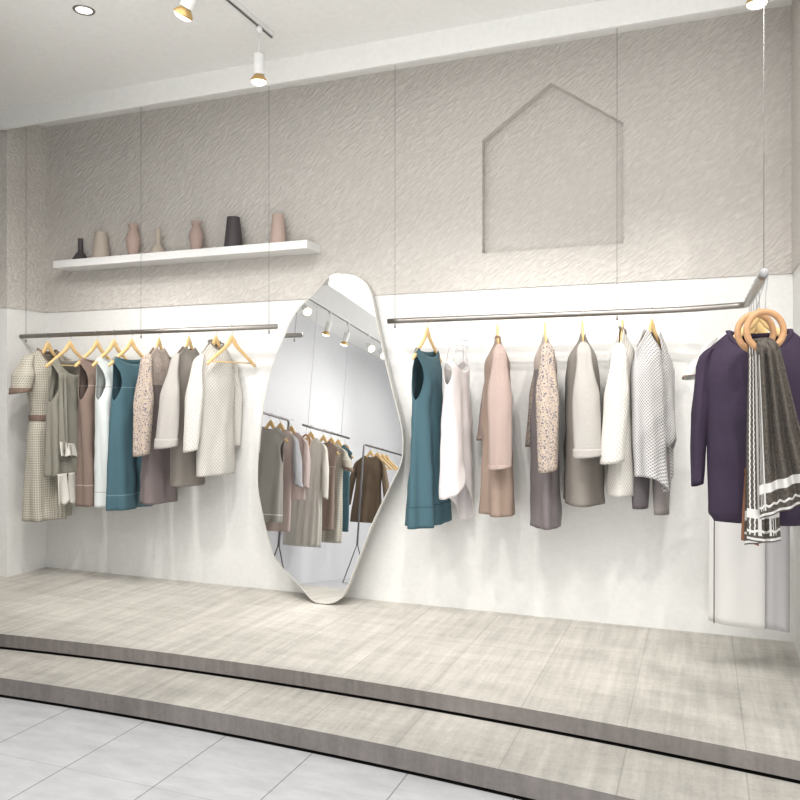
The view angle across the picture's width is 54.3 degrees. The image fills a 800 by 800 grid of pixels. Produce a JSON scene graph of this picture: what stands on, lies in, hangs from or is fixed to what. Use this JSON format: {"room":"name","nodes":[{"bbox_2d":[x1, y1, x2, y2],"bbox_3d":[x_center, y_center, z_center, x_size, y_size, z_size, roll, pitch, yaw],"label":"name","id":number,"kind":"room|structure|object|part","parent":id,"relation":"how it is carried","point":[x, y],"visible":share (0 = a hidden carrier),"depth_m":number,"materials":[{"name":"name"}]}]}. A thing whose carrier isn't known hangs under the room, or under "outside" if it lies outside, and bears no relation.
{"room":"clothing store","nodes":[
{"label":"clothing store","id":0,"kind":"room"},
{"bbox_2d":[0,124,45,576],"bbox_3d":[-2.940,-0.307,5.865,0.583,3.465,0.562,0,0,21],"label":"wall","id":1,"kind":"structure","parent":0,"point":[22,149],"depth_m":5.60,"materials":[{"name":"paint"}]},
{"bbox_2d":[0,697,519,799],"bbox_3d":[-0.764,1.475,0.451,8.550,0.100,9.090,0,0,21],"label":"floor","id":2,"kind":"structure","parent":0,"point":[48,752],"depth_m":3.01,"materials":[{"name":"tile"}]},
{"bbox_2d":[0,567,799,783],"bbox_3d":[0.529,1.290,3.792,8.150,0.081,1.726,0,0,21],"label":"platform","id":3,"kind":"object","parent":2,"relation":"on","point":[724,701],"visible":0.93,"depth_m":3.83,"materials":[{"name":"beige wood"}]},
{"bbox_2d":[257,273,405,603],"bbox_3d":[-0.438,0.224,4.863,1.001,2.050,0.206,0,0,21],"label":"leaning mirror","id":4,"kind":"object","parent":3,"relation":"on","point":[332,444],"visible":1,"depth_m":4.85,"materials":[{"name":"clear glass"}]},
{"bbox_2d":[0,0,780,130],"bbox_3d":[0.663,-1.969,4.139,8.550,0.142,0.020,0,0,21],"label":"ceiling beam","id":5,"kind":"structure","parent":0,"point":[606,14],"depth_m":4.42,"materials":[{"name":"paint"}]},
{"bbox_2d":[0,0,791,126],"bbox_3d":[-0.764,-2.140,0.451,8.550,0.200,9.090,0,0,21],"label":"ceiling","id":6,"kind":"structure","parent":0,"point":[49,50],"depth_m":4.34,"materials":[{"name":"paint"}]},
{"bbox_2d":[72,5,94,15],"bbox_3d":[-1.653,-2.037,4.080,0.112,0.006,0.112,0,0,21],"label":"recessed light","id":7,"kind":"object","parent":6,"relation":"in","point":[84,10],"visible":1,"depth_m":4.08,"materials":[{"name":"metal"}]},
{"bbox_2d":[19,324,277,341],"bbox_3d":[-1.746,-1.228,5.232,2.103,1.625,0.031,0,0,21],"label":"rail","id":8,"kind":"object","parent":6,"relation":"hanging from","point":[267,326],"visible":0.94,"depth_m":5.18,"materials":[{"name":"metal"}]},
{"bbox_2d":[42,333,58,358],"bbox_3d":[-2.491,-0.347,5.521,0.016,0.260,0.370,0,0,18],"label":"clothes hanger","id":9,"kind":"object","parent":8,"relation":"hanging from","point":[48,346],"visible":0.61,"depth_m":5.52,"materials":[{"name":"brown wood"}]},
{"bbox_2d":[9,348,71,521],"bbox_3d":[-2.500,0.237,5.493,0.289,1.196,0.574,0,0,18],"label":"dress","id":10,"kind":"object","parent":9,"relation":"hanging from","point":[40,502],"visible":0.57,"depth_m":5.37,"materials":[{"name":"beige fabric"}]},
{"bbox_3d":[-2.491,-0.318,5.521,0.016,0.203,0.370,0,0,18],"label":"wooden arm","id":11,"kind":"part","parent":9,"relation":"part of","materials":[{"name":"brown wood"}]},
{"bbox_2d":[45,332,81,367],"bbox_3d":[-2.305,-0.347,5.449,0.016,0.260,0.428,0,0,23],"label":"clothes hanger","id":12,"kind":"object","parent":8,"relation":"hanging from","point":[69,344],"visible":0.74,"depth_m":5.42,"materials":[{"name":"brown wood"}]},
{"bbox_2d":[44,358,78,505],"bbox_3d":[-2.299,0.210,5.444,0.230,1.000,0.397,0,0,23],"label":"dress","id":13,"kind":"object","parent":12,"relation":"hanging from","point":[61,428],"visible":0.65,"depth_m":5.31,"materials":[{"name":"grey fabric"}]},
{"bbox_3d":[-2.282,0.104,5.295,0.039,0.583,0.065,0,0,23],"label":"draped panel","id":14,"kind":"part","parent":13,"relation":"part of","materials":[{"name":"grey fabric"}]},
{"bbox_2d":[74,331,110,366],"bbox_3d":[-2.083,-0.347,5.363,0.016,0.260,0.428,0,0,19],"label":"clothes hanger","id":15,"kind":"object","parent":8,"relation":"hanging from","point":[97,344],"visible":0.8,"depth_m":5.34,"materials":[{"name":"brown wood"}]},
{"bbox_2d":[75,357,95,506],"bbox_3d":[-2.081,0.214,5.362,0.199,1.002,0.357,0,0,19],"label":"dress","id":16,"kind":"object","parent":15,"relation":"hanging from","point":[84,481],"visible":0.46,"depth_m":5.24,"materials":[{"name":"fabric"}]},
{"bbox_2d":[92,330,127,366],"bbox_3d":[-1.947,-0.347,5.310,0.016,0.260,0.428,0,0,19],"label":"clothes hanger","id":17,"kind":"object","parent":8,"relation":"hanging from","point":[113,343],"visible":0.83,"depth_m":5.29,"materials":[{"name":"brown wood"}]},
{"bbox_2d":[94,357,129,507],"bbox_3d":[-1.946,0.214,5.308,0.266,1.002,0.260,0,0,-27],"label":"dress","id":18,"kind":"object","parent":17,"relation":"hanging from","point":[104,374],"visible":0.35,"depth_m":5.18,"materials":[{"name":"white fabric"}]},
{"bbox_2d":[108,329,143,366],"bbox_3d":[-1.810,-0.347,5.257,0.016,0.260,0.428,0,0,23],"label":"clothes hanger","id":19,"kind":"object","parent":8,"relation":"hanging from","point":[131,342],"visible":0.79,"depth_m":5.23,"materials":[{"name":"brown wood"}]},
{"bbox_2d":[106,356,152,510],"bbox_3d":[-1.815,0.217,5.262,0.200,1.009,0.410,0,0,23],"label":"dress","id":20,"kind":"object","parent":19,"relation":"hanging from","point":[123,469],"visible":0.66,"depth_m":5.12,"materials":[{"name":"teal fabric"}]},
{"bbox_2d":[154,328,162,349],"bbox_3d":[-1.599,-0.347,5.176,0.016,0.260,0.370,0,0,7],"label":"clothes hanger","id":21,"kind":"object","parent":8,"relation":"hanging from","point":[158,343],"visible":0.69,"depth_m":5.17,"materials":[{"name":"brown wood"}]},
{"bbox_2d":[133,347,177,504],"bbox_3d":[-1.601,0.162,5.140,0.235,1.022,0.516,0,0,7],"label":"dress","id":22,"kind":"object","parent":21,"relation":"hanging from","point":[155,488],"visible":0.59,"depth_m":5.01,"materials":[{"name":"fabric"}]},
{"bbox_3d":[-1.599,-0.318,5.176,0.016,0.203,0.370,0,0,7],"label":"wooden arm","id":23,"kind":"part","parent":21,"relation":"part of","materials":[{"name":"brown wood"}]},
{"bbox_2d":[185,327,193,349],"bbox_3d":[-1.377,-0.347,5.090,0.016,0.260,0.370,0,0,12],"label":"clothes hanger","id":24,"kind":"object","parent":8,"relation":"hanging from","point":[188,342],"visible":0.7,"depth_m":5.09,"materials":[{"name":"brown wood"}]},
{"bbox_2d":[154,346,204,486],"bbox_3d":[-1.385,0.100,5.032,0.200,0.899,0.582,0,0,12],"label":"coat","id":25,"kind":"object","parent":24,"relation":"hanging from","point":[170,422],"visible":0.49,"depth_m":4.93,"materials":[{"name":"grey fabric"}]},
{"bbox_3d":[-1.377,-0.318,5.090,0.016,0.203,0.370,0,0,12],"label":"wooden arm","id":26,"kind":"part","parent":24,"relation":"part of","materials":[{"name":"brown wood"}]},
{"bbox_2d":[212,327,220,347],"bbox_3d":[-1.183,-0.347,5.015,0.016,0.260,0.370,0,0,23],"label":"clothes hanger","id":27,"kind":"object","parent":8,"relation":"hanging from","point":[215,341],"visible":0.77,"depth_m":5.01,"materials":[{"name":"brown wood"}]},
{"bbox_2d":[183,339,242,476],"bbox_3d":[-1.195,0.045,4.987,0.160,0.865,0.521,0,0,23],"label":"coat","id":28,"kind":"object","parent":27,"relation":"hanging from","point":[213,396],"visible":1,"depth_m":4.91,"materials":[{"name":"grey fabric"}]},
{"bbox_3d":[-1.183,-0.318,5.015,0.016,0.203,0.370,0,0,23],"label":"wooden arm","id":29,"kind":"part","parent":27,"relation":"part of","materials":[{"name":"brown wood"}]},
{"bbox_2d":[207,325,255,366],"bbox_3d":[-1.071,-0.347,4.971,0.016,0.260,0.428,0,0,33],"label":"clothes hanger","id":30,"kind":"object","parent":8,"relation":"hanging from","point":[231,339],"visible":1,"depth_m":4.96,"materials":[{"name":"brown wood"}]},
{"bbox_2d":[226,0,273,37],"bbox_3d":[-1.574,-2.024,2.101,0.024,0.028,4.783,0,0,21],"label":"track","id":31,"kind":"object","parent":6,"relation":"attached to","point":[234,3],"visible":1,"depth_m":4.11,"materials":[{"name":"white metal"}]},
{"bbox_2d":[174,0,196,21],"bbox_3d":[-1.004,-1.910,3.713,0.150,0.204,0.095,0,0,21],"label":"track spotlight","id":32,"kind":"object","parent":31,"relation":"hanging from","point":[183,11],"visible":1,"depth_m":3.69,"materials":[{"name":"white paint"}]},
{"bbox_3d":[-1.037,-1.836,3.726,0.076,0.057,0.089,0,0,21],"label":"bulb","id":33,"kind":"part","parent":32,"relation":"part of","materials":[{"name":"white"}]},
{"bbox_2d":[250,25,266,85],"bbox_3d":[-0.763,-1.855,4.210,0.090,0.313,0.090,0,0,21],"label":"track spotlight","id":34,"kind":"object","parent":31,"relation":"hanging from","point":[258,79],"visible":1,"depth_m":4.18,"materials":[{"name":"white paint"}]},
{"bbox_3d":[-0.762,-1.710,4.210,0.085,0.023,0.085,0,0,21],"label":"bulb","id":35,"kind":"part","parent":34,"relation":"part of","materials":[{"name":"white glass"}]},
{"bbox_3d":[-0.760,-1.917,4.204,0.008,0.130,0.008,0,0,21],"label":"stem","id":36,"kind":"part","parent":34,"relation":"part of","materials":[{"name":"white paint"}]},
{"bbox_2d":[387,0,768,327],"bbox_3d":[0.614,-1.230,3.664,1.941,1.619,1.253,0,0,21],"label":"rail","id":37,"kind":"object","parent":6,"relation":"hanging from","point":[764,272],"visible":0.99,"depth_m":4.09,"materials":[{"name":"metal"}]},
{"bbox_2d":[412,316,441,362],"bbox_3d":[0.159,-0.353,4.496,0.016,0.260,0.418,0,0,25],"label":"clothes hanger","id":38,"kind":"object","parent":37,"relation":"hanging from","point":[427,332],"visible":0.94,"depth_m":4.48,"materials":[{"name":"brown wood"}]},
{"bbox_2d":[405,348,451,528],"bbox_3d":[0.157,0.211,4.495,0.206,1.009,0.418,0,0,34],"label":"dress","id":39,"kind":"object","parent":38,"relation":"hanging from","point":[424,508],"visible":0.93,"depth_m":4.36,"materials":[{"name":"teal fabric"}]},
{"bbox_2d":[446,315,466,365],"bbox_3d":[0.324,-0.338,4.432,0.004,0.290,0.304,0,0,27],"label":"clothes hanger","id":40,"kind":"object","parent":37,"relation":"hanging from","point":[460,339],"visible":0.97,"depth_m":4.44,"materials":[{"name":"metal"}]},
{"bbox_2d":[439,344,473,520],"bbox_3d":[0.324,0.199,4.435,0.168,1.021,0.329,0,0,14],"label":"dress","id":41,"kind":"object","parent":40,"relation":"hanging from","point":[456,454],"visible":1,"depth_m":4.32,"materials":[{"name":"fabric"}]},
{"bbox_3d":[0.324,-0.293,4.432,0.004,0.200,0.304,0,0,27],"label":"lattice frame","id":42,"kind":"part","parent":40,"relation":"part of","materials":[{"name":"white plastic"}]},
{"bbox_2d":[496,313,499,343],"bbox_3d":[0.543,-0.353,4.347,0.016,0.260,0.370,0,0,4],"label":"clothes hanger","id":43,"kind":"object","parent":37,"relation":"hanging from","point":[497,325],"visible":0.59,"depth_m":4.32,"materials":[{"name":"brown wood"}]},
{"bbox_2d":[476,335,514,516],"bbox_3d":[0.535,0.134,4.325,0.216,0.983,0.513,0,0,4],"label":"coat","id":44,"kind":"object","parent":43,"relation":"hanging from","point":[495,416],"visible":1,"depth_m":4.15,"materials":[{"name":"pink fabric"}]},
{"bbox_3d":[0.543,-0.324,4.347,0.016,0.203,0.370,0,0,4],"label":"wooden arm","id":45,"kind":"part","parent":43,"relation":"part of","materials":[{"name":"brown wood"}]},
{"bbox_2d":[543,313,546,341],"bbox_3d":[0.790,-0.353,4.251,0.017,0.260,0.370,0,0,7],"label":"clothes hanger","id":46,"kind":"object","parent":37,"relation":"hanging from","point":[545,331],"visible":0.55,"depth_m":4.21,"materials":[{"name":"brown wood"}]},
{"bbox_2d":[525,335,561,529],"bbox_3d":[0.790,0.166,4.231,0.173,1.034,0.479,0,0,1],"label":"dress","id":47,"kind":"object","parent":46,"relation":"hanging from","point":[543,423],"visible":1,"depth_m":4.09,"materials":[{"name":"fabric"}]},
{"bbox_3d":[0.790,-0.324,4.251,0.016,0.203,0.370,0,0,7],"label":"wooden arm","id":48,"kind":"part","parent":46,"relation":"part of","materials":[{"name":"brown wood"}]},
{"bbox_2d":[581,310,583,340],"bbox_3d":[0.978,-0.353,4.179,0.016,0.260,0.370,0,0,11],"label":"clothes hanger","id":49,"kind":"object","parent":37,"relation":"hanging from","point":[582,322],"visible":0.5,"depth_m":4.15,"materials":[{"name":"brown wood"}]},
{"bbox_3d":[0.978,-0.324,4.179,0.016,0.203,0.370,0,0,11],"label":"wooden arm","id":50,"kind":"part","parent":49,"relation":"part of","materials":[{"name":"brown wood"}]},
{"bbox_2d":[563,333,604,506],"bbox_3d":[0.981,0.098,4.153,0.216,0.908,0.526,0,0,11],"label":"coat","id":51,"kind":"object","parent":49,"relation":"hanging from","point":[584,475],"visible":0.98,"depth_m":4.02,"materials":[{"name":"grey fabric"}]},
{"bbox_2d":[619,308,623,341],"bbox_3d":[1.171,-0.353,4.104,0.016,0.260,0.370,0,0,21],"label":"clothes hanger","id":52,"kind":"object","parent":37,"relation":"hanging from","point":[622,321],"visible":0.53,"depth_m":4.07,"materials":[{"name":"brown wood"}]},
{"bbox_2d":[600,325,634,496],"bbox_3d":[1.155,0.050,4.090,0.162,0.882,0.496,0,0,21],"label":"coat","id":53,"kind":"object","parent":52,"relation":"hanging from","point":[616,439],"visible":0.88,"depth_m":3.90,"materials":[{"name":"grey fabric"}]},
{"bbox_3d":[1.171,-0.324,4.104,0.016,0.203,0.370,0,0,21],"label":"wooden arm","id":54,"kind":"part","parent":52,"relation":"part of","materials":[{"name":"brown wood"}]},
{"bbox_2d":[648,307,661,350],"bbox_3d":[1.309,-0.353,4.051,0.308,0.260,0.016,0,0,-45],"label":"clothes hanger","id":55,"kind":"object","parent":37,"relation":"hanging from","point":[651,328],"visible":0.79,"depth_m":4.06,"materials":[{"name":"brown wood"}]},
{"bbox_2d":[632,447,670,514],"bbox_3d":[1.305,0.216,4.054,0.263,0.760,0.085,0,0,-24],"label":"trousers","id":56,"kind":"object","parent":55,"relation":"hanging from","point":[640,500],"visible":0.27,"depth_m":4.03,"materials":[{"name":"grey fabric"}]},
{"bbox_3d":[1.241,0.197,4.026,0.127,0.722,0.074,0,0,-45],"label":"trouser leg","id":57,"kind":"part","parent":56,"relation":"part of","materials":[{"name":"grey fabric"}]},
{"bbox_3d":[1.369,0.216,4.082,0.127,0.760,0.074,0,0,-45],"label":"trouser leg","id":58,"kind":"part","parent":56,"relation":"part of","materials":[{"name":"grey fabric"}]},
{"bbox_2d":[631,329,676,491],"bbox_3d":[1.308,0.054,4.048,0.360,0.840,0.202,0,0,-45],"label":"sweater","id":59,"kind":"object","parent":55,"relation":"hanging from","point":[652,370],"visible":0.97,"depth_m":3.94,"materials":[{"name":"white fabric"}]},
{"bbox_3d":[1.398,0.032,4.038,0.171,0.450,0.047,0,0,-45],"label":"draped panel","id":60,"kind":"part","parent":59,"relation":"part of","materials":[{"name":"white fabric"}]},
{"bbox_2d":[734,275,776,351],"bbox_3d":[1.309,-0.318,2.869,0.157,0.297,0.028,0,0,-3],"label":"ring","id":61,"kind":"object","parent":37,"relation":"hanging from","point":[737,332],"visible":0.65,"depth_m":2.86,"materials":[{"name":"brown wood"}]},
{"bbox_2d":[750,283,768,332],"bbox_3d":[1.432,-0.302,3.134,0.358,0.345,0.016,0,0,18],"label":"clothes hanger","id":62,"kind":"object","parent":37,"relation":"hanging from","point":[759,327],"visible":0.15,"depth_m":3.13,"materials":[{"name":"brown wood"}]},
{"bbox_3d":[1.432,-0.231,3.134,0.358,0.203,0.016,0,0,18],"label":"wooden arm","id":63,"kind":"part","parent":62,"relation":"part of","materials":[{"name":"brown wood"}]},
{"bbox_2d":[733,278,786,337],"bbox_3d":[1.375,-0.311,2.985,0.388,0.320,0.016,0,0,19],"label":"clothes hanger","id":64,"kind":"object","parent":37,"relation":"hanging from","point":[756,320],"visible":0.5,"depth_m":2.98,"materials":[{"name":"brown wood"}]},
{"bbox_2d":[690,329,799,525],"bbox_3d":[1.374,0.098,2.983,0.490,0.737,0.187,0,0,28],"label":"coat","id":65,"kind":"object","parent":64,"relation":"hanging from","point":[720,395],"visible":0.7,"depth_m":2.97,"materials":[{"name":"purple fabric"}]},
{"bbox_3d":[1.375,-0.253,2.985,0.388,0.203,0.016,0,0,19],"label":"wooden arm","id":66,"kind":"part","parent":64,"relation":"part of","materials":[{"name":"brown wood"}]},
{"bbox_2d":[743,271,786,349],"bbox_3d":[1.304,-0.318,2.787,0.156,0.295,0.022,0,0,-1],"label":"ring","id":67,"kind":"object","parent":37,"relation":"hanging from","point":[782,324],"visible":0.81,"depth_m":2.78,"materials":[{"name":"brown wood"}]},
{"bbox_2d":[741,337,799,545],"bbox_3d":[1.332,0.152,2.773,0.139,0.752,0.299,0,0,-31],"label":"scarf","id":68,"kind":"object","parent":67,"relation":"hanging from","point":[772,470],"visible":1,"depth_m":2.75,"materials":[{"name":"fabric"}]},
{"bbox_3d":[1.497,-0.307,3.302,0.378,0.340,0.016,0,0,21],"label":"clothes hanger","id":69,"kind":"object","parent":37,"relation":"hanging from","visible":0},
{"bbox_2d":[682,333,725,379],"bbox_3d":[1.497,-0.063,3.301,0.572,0.450,0.179,0,0,27],"label":"shirt","id":70,"kind":"object","parent":69,"relation":"hanging from","point":[690,373],"visible":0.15,"depth_m":3.35,"materials":[{"name":"white fabric"}]},
{"bbox_3d":[0.748,-2.024,1.292,0.024,0.028,4.950,0,0,21],"label":"track","id":71,"kind":"object","parent":6,"relation":"attached to","visible":0},
{"bbox_2d":[745,0,767,9],"bbox_3d":[1.610,-1.890,3.520,0.095,0.243,0.095,0,0,21],"label":"track spotlight","id":72,"kind":"object","parent":71,"relation":"hanging from","point":[750,4],"visible":0.98,"depth_m":3.50,"materials":[{"name":"white paint"}]},
{"bbox_2d":[0,649,799,799],"bbox_3d":[0.264,1.378,3.107,8.150,0.094,1.015,0,0,21],"label":"step","id":73,"kind":"structure","parent":0,"point":[516,762],"depth_m":3.15,"materials":[{"name":"beige wood"}]},
{"bbox_2d":[46,5,792,641],"bbox_3d":[-0.274,-0.307,5.023,5.615,3.465,0.208,0,0,21],"label":"wall","id":74,"kind":"structure","parent":0,"point":[636,155],"depth_m":4.65,"materials":[{"name":"paint"}]},
{"bbox_2d":[53,240,319,271],"bbox_3d":[-1.494,-0.968,5.286,2.038,0.052,0.182,0,0,21],"label":"wall shelf","id":75,"kind":"object","parent":74,"relation":"attached to","point":[299,247],"visible":1,"depth_m":5.19,"materials":[{"name":"white paint"}]},
{"bbox_2d":[72,238,86,258],"bbox_3d":[-2.296,-1.077,5.606,0.122,0.166,0.122,0,0,21],"label":"vase","id":76,"kind":"object","parent":75,"relation":"on","point":[80,254],"visible":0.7,"depth_m":5.59,"materials":[{"name":"black ceramic"}]},
{"bbox_2d":[91,231,109,257],"bbox_3d":[-2.123,-1.091,5.539,0.128,0.195,0.128,0,0,21],"label":"vase","id":77,"kind":"object","parent":75,"relation":"on","point":[100,243],"visible":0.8,"depth_m":5.50,"materials":[{"name":"beige ceramic"}]},
{"bbox_2d":[125,223,140,254],"bbox_3d":[-1.859,-1.109,5.437,0.105,0.230,0.105,0,0,21],"label":"vase","id":78,"kind":"object","parent":75,"relation":"on","point":[133,239],"visible":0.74,"depth_m":5.40,"materials":[{"name":"pink ceramic"}]},
{"bbox_2d":[149,228,165,252],"bbox_3d":[-1.663,-1.084,5.361,0.124,0.182,0.124,0,0,21],"label":"vase","id":79,"kind":"object","parent":75,"relation":"on","point":[157,247],"visible":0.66,"depth_m":5.34,"materials":[{"name":"beige ceramic"}]},
{"bbox_2d":[189,220,203,248],"bbox_3d":[-1.371,-1.097,5.248,0.101,0.207,0.101,0,0,21],"label":"vase","id":80,"kind":"object","parent":75,"relation":"on","point":[196,236],"visible":0.76,"depth_m":5.21,"materials":[{"name":"pink ceramic"}]},
{"bbox_2d":[224,216,242,246],"bbox_3d":[-1.098,-1.099,5.143,0.125,0.210,0.125,0,0,21],"label":"vase","id":81,"kind":"object","parent":75,"relation":"on","point":[233,235],"visible":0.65,"depth_m":5.10,"materials":[{"name":"black ceramic"}]},
{"bbox_2d":[270,214,285,242],"bbox_3d":[-0.785,-1.093,5.022,0.109,0.198,0.109,0,0,21],"label":"vase","id":82,"kind":"object","parent":75,"relation":"on","point":[277,234],"visible":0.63,"depth_m":4.98,"materials":[{"name":"pink ceramic"}]},
{"bbox_2d":[792,0,799,658],"bbox_3d":[3.308,-0.307,3.241,2.968,3.465,0.948,0,0,21],"label":"wall","id":83,"kind":"structure","parent":0,"point":[795,3],"depth_m":3.85,"materials":[{"name":"paint"}]},
{"bbox_3d":[1.616,-0.328,3.610,0.300,0.310,0.024,0,0,21],"label":"clothes hanger","id":84,"kind":"object","parent":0,"visible":0},
{"bbox_2d":[709,515,789,631],"bbox_3d":[1.619,0.432,3.619,0.346,1.260,0.081,0,0,13],"label":"trousers","id":85,"kind":"object","parent":84,"relation":"hanging from","point":[749,584],"visible":0.38,"depth_m":3.59,"materials":[{"name":"white fabric"}]},
{"bbox_3d":[1.566,0.427,3.629,0.242,1.251,0.080,0,0,21],"label":"trouser leg","id":86,"kind":"part","parent":85,"relation":"part of","materials":[{"name":"white fabric"}]},
{"bbox_3d":[1.707,0.432,3.608,0.172,1.260,0.066,0,0,21],"label":"trouser leg","id":87,"kind":"part","parent":85,"relation":"part of","materials":[{"name":"white fabric"}]}
]}

